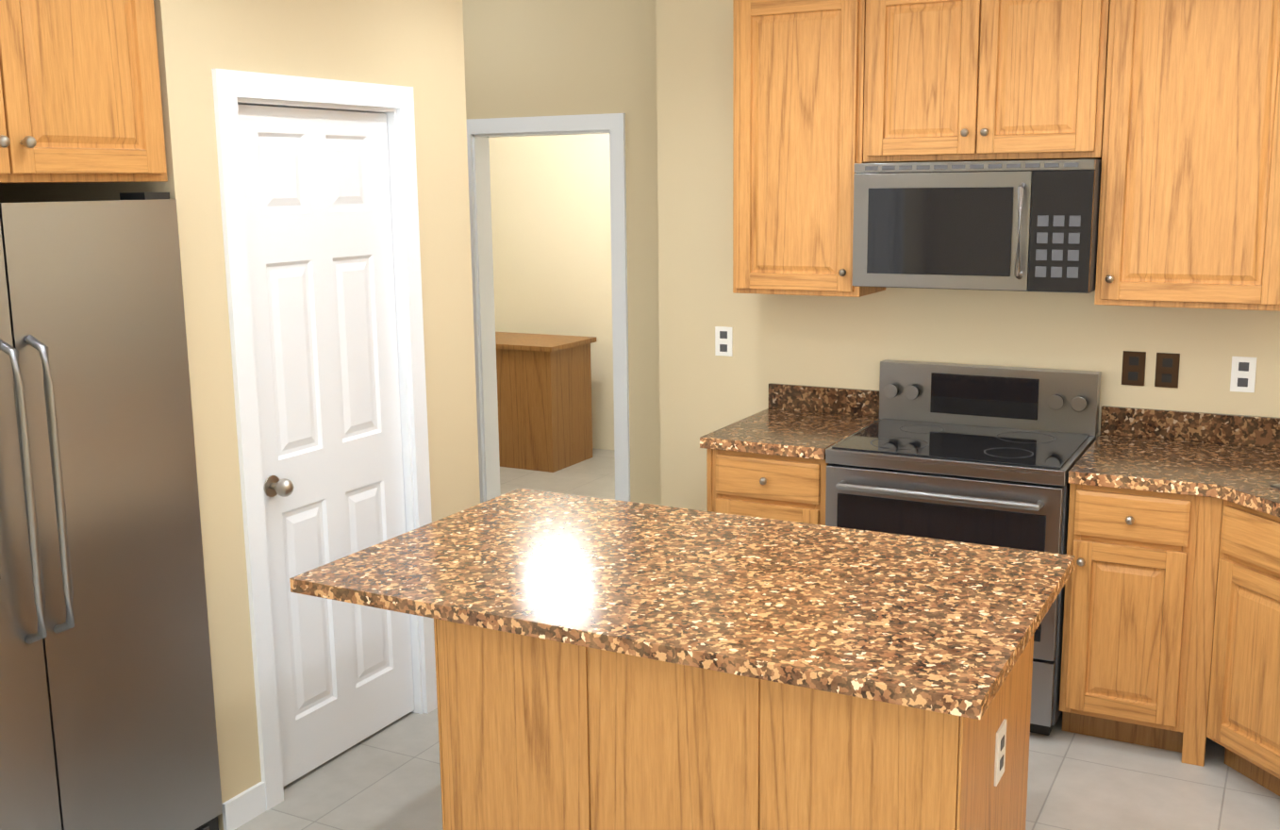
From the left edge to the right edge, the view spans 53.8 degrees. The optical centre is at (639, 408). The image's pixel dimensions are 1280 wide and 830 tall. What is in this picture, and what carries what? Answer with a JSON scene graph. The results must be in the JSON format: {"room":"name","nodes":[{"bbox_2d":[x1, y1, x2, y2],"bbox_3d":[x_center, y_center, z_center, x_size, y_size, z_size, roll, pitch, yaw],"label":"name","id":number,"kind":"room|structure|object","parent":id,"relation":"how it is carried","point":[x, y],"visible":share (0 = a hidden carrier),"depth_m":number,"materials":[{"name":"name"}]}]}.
{"room":"kitchen","nodes":[
{"label":"kitchen","id":0,"kind":"room"},
{"bbox_2d":[0,182,142,202],"bbox_3d":[-1.857,-0.143,3.162,0.720,2.850,1.160,5,12,28],"label":"wall","id":1,"kind":"structure","parent":0,"point":[56,191],"depth_m":3.48,"materials":[{"name":"beige paint"}]},
{"bbox_2d":[0,0,167,183],"bbox_3d":[-1.689,-0.847,2.940,0.679,0.640,0.920,5,12,28],"label":"upper cabinet","id":2,"kind":"object","parent":1,"relation":"attached to","point":[80,97],"visible":1,"depth_m":3.00,"materials":[{"name":"brown wood"}]},
{"bbox_2d":[141,0,480,829],"bbox_3d":[-1.770,-0.015,2.442,0.120,2.850,4.780,5,12,28],"label":"wall","id":3,"kind":"structure","parent":0,"point":[417,45],"depth_m":3.62,"materials":[{"name":"beige paint"}]},
{"bbox_2d":[222,781,266,829],"bbox_3d":[-0.871,1.278,2.986,6.350,0.090,6.150,5,12,28],"label":"baseboard","id":4,"kind":"structure","parent":3,"relation":"attached to","point":[243,807],"depth_m":3.66,"materials":[{"name":"white wood"}]},
{"bbox_2d":[211,68,437,810],"bbox_3d":[-0.979,0.071,3.943,0.136,2.130,0.840,5,12,28],"label":"door frame","id":5,"kind":"structure","parent":3,"relation":"attached to","point":[232,90],"depth_m":3.72,"materials":[{"name":"white wood"}]},
{"bbox_2d":[237,104,414,786],"bbox_3d":[-0.943,0.111,3.930,0.116,2.032,0.672,5,12,28],"label":"door","id":6,"kind":"structure","parent":3,"relation":"in","point":[317,207],"depth_m":3.91,"materials":[{"name":"white wood"}]},
{"bbox_2d":[488,133,614,450],"bbox_3d":[-0.150,-1.116,8.457,4.200,2.850,0.100,5,12,28],"label":"wall","id":7,"kind":"structure","parent":0,"point":[550,199],"depth_m":8.61,"materials":[{"name":"beige paint"}]},
{"bbox_2d":[462,0,661,505],"bbox_3d":[-0.895,-0.709,6.240,3.000,2.850,0.120,5,12,28],"label":"wall","id":8,"kind":"structure","parent":0,"point":[537,58],"depth_m":5.72,"materials":[{"name":"beige paint"}]},
{"bbox_2d":[466,113,630,503],"bbox_3d":[-0.427,-0.310,6.052,0.900,2.120,0.136,5,12,28],"label":"door frame","id":9,"kind":"structure","parent":8,"relation":"attached to","point":[479,131],"depth_m":5.93,"materials":[{"name":"white wood"}]},
{"bbox_2d":[234,448,1279,829],"bbox_3d":[-0.671,1.133,4.205,7.750,0.060,8.900,5,12,28],"label":"floor","id":10,"kind":"structure","parent":0,"point":[386,778],"depth_m":3.85,"materials":[{"name":"tile"}]},
{"bbox_2d":[0,192,222,829],"bbox_3d":[-1.675,0.377,3.160,0.766,1.793,0.900,5,12,28],"label":"fridge","id":11,"kind":"object","parent":10,"relation":"on","point":[108,720],"visible":1,"depth_m":3.11,"materials":[{"name":"grey metal"}]},
{"bbox_2d":[495,332,596,472],"bbox_3d":[-0.793,-0.056,8.369,0.860,0.810,0.560,5,12,28],"label":"cabinet","id":12,"kind":"object","parent":10,"relation":"on","point":[544,401],"visible":0.61,"depth_m":8.09,"materials":[{"name":"brown wood"}]},
{"bbox_2d":[433,620,1033,829],"bbox_3d":[0.232,0.872,3.019,1.240,0.850,0.686,5,12,28],"label":"kitchen island","id":13,"kind":"object","parent":10,"relation":"on","point":[608,664],"depth_m":2.70,"materials":[{"name":"brown wood"}]},
{"bbox_2d":[289,488,1075,722],"bbox_3d":[0.120,0.408,3.108,1.660,0.034,1.005,5,12,28],"label":"island countertop","id":14,"kind":"structure","parent":13,"relation":"on","point":[937,626],"depth_m":2.93,"materials":[{"name":"brown stone"}]},
{"bbox_2d":[699,382,879,525],"bbox_3d":[0.578,0.469,4.786,0.472,1.010,0.695,5,12,28],"label":"base cabinet","id":15,"kind":"object","parent":10,"relation":"on","point":[769,462],"depth_m":4.53,"materials":[{"name":"brown wood"}]},
{"bbox_2d":[825,359,1100,735],"bbox_3d":[1.127,0.459,4.450,0.790,1.135,0.728,5,12,28],"label":"range","id":16,"kind":"object","parent":10,"relation":"on","point":[988,455],"visible":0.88,"depth_m":4.25,"materials":[{"name":"grey metal"}]},
{"bbox_2d":[1059,405,1279,796],"bbox_3d":[1.874,0.744,3.169,1.743,1.010,2.376,5,12,28],"label":"base cabinet","id":17,"kind":"object","parent":10,"relation":"on","point":[1171,639],"depth_m":3.92,"materials":[{"name":"brown wood"}]},
{"bbox_2d":[1270,483,1279,489],"bbox_3d":[2.183,0.370,3.437,0.436,0.191,0.776,-4,11,-17],"label":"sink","id":18,"kind":"object","parent":17,"relation":"in","point":[1276,486],"visible":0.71,"depth_m":3.71,"materials":[{"name":"silver metal"}]},
{"bbox_2d":[655,0,1279,511],"bbox_3d":[1.303,-0.481,4.823,2.590,2.850,0.350,5,12,28],"label":"wall","id":19,"kind":"structure","parent":0,"point":[837,341],"depth_m":5.00,"materials":[{"name":"beige paint"}]},
{"bbox_2d":[714,326,732,356],"bbox_3d":[0.344,-0.273,5.174,0.075,0.120,0.008,5,12,28],"label":"electrical outlet","id":20,"kind":"object","parent":19,"relation":"attached to","point":[723,340],"visible":1,"depth_m":5.17,"materials":[{"name":"white plastic"}]},
{"bbox_2d":[732,0,888,297],"bbox_3d":[0.626,-0.970,4.678,0.497,1.080,0.379,5,12,28],"label":"upper cabinet","id":21,"kind":"object","parent":19,"relation":"attached to","point":[798,92],"visible":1,"depth_m":4.55,"materials":[{"name":"brown wood"}]},
{"bbox_2d":[863,0,1110,162],"bbox_3d":[1.198,-1.158,4.334,0.800,0.602,0.379,5,12,28],"label":"upper cabinet","id":22,"kind":"object","parent":19,"relation":"attached to","point":[966,80],"visible":1,"depth_m":4.20,"materials":[{"name":"brown wood"}]},
{"bbox_2d":[851,159,1101,293],"bbox_3d":[1.184,-0.639,4.388,0.794,0.427,0.468,5,12,28],"label":"microwave","id":23,"kind":"object","parent":22,"relation":"attached to","point":[1022,225],"visible":0.98,"depth_m":4.20,"materials":[{"name":"grey metal"}]},
{"bbox_2d":[1121,350,1146,385],"bbox_3d":[1.739,-0.139,4.445,0.075,0.120,0.008,5,12,28],"label":"electrical outlet","id":24,"kind":"object","parent":19,"relation":"attached to","point":[1133,373],"visible":1,"depth_m":4.44,"materials":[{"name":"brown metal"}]},
{"bbox_2d":[1154,352,1180,387],"bbox_3d":[1.836,-0.131,4.394,0.075,0.120,0.008,5,12,28],"label":"electrical outlet","id":25,"kind":"object","parent":19,"relation":"attached to","point":[1167,369],"visible":1,"depth_m":4.39,"materials":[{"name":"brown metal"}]},
{"bbox_2d":[1094,0,1279,311],"bbox_3d":[1.809,-0.873,4.057,0.572,1.080,0.379,5,12,28],"label":"upper cabinet","id":26,"kind":"object","parent":19,"relation":"attached to","point":[1189,206],"visible":1,"depth_m":3.95,"materials":[{"name":"brown wood"}]},
{"bbox_2d":[1230,356,1256,392],"bbox_3d":[2.048,-0.114,4.283,0.075,0.120,0.008,5,12,28],"label":"electrical outlet","id":27,"kind":"object","parent":19,"relation":"attached to","point":[1243,370],"visible":1,"depth_m":4.28,"materials":[{"name":"white plastic"}]}
]}

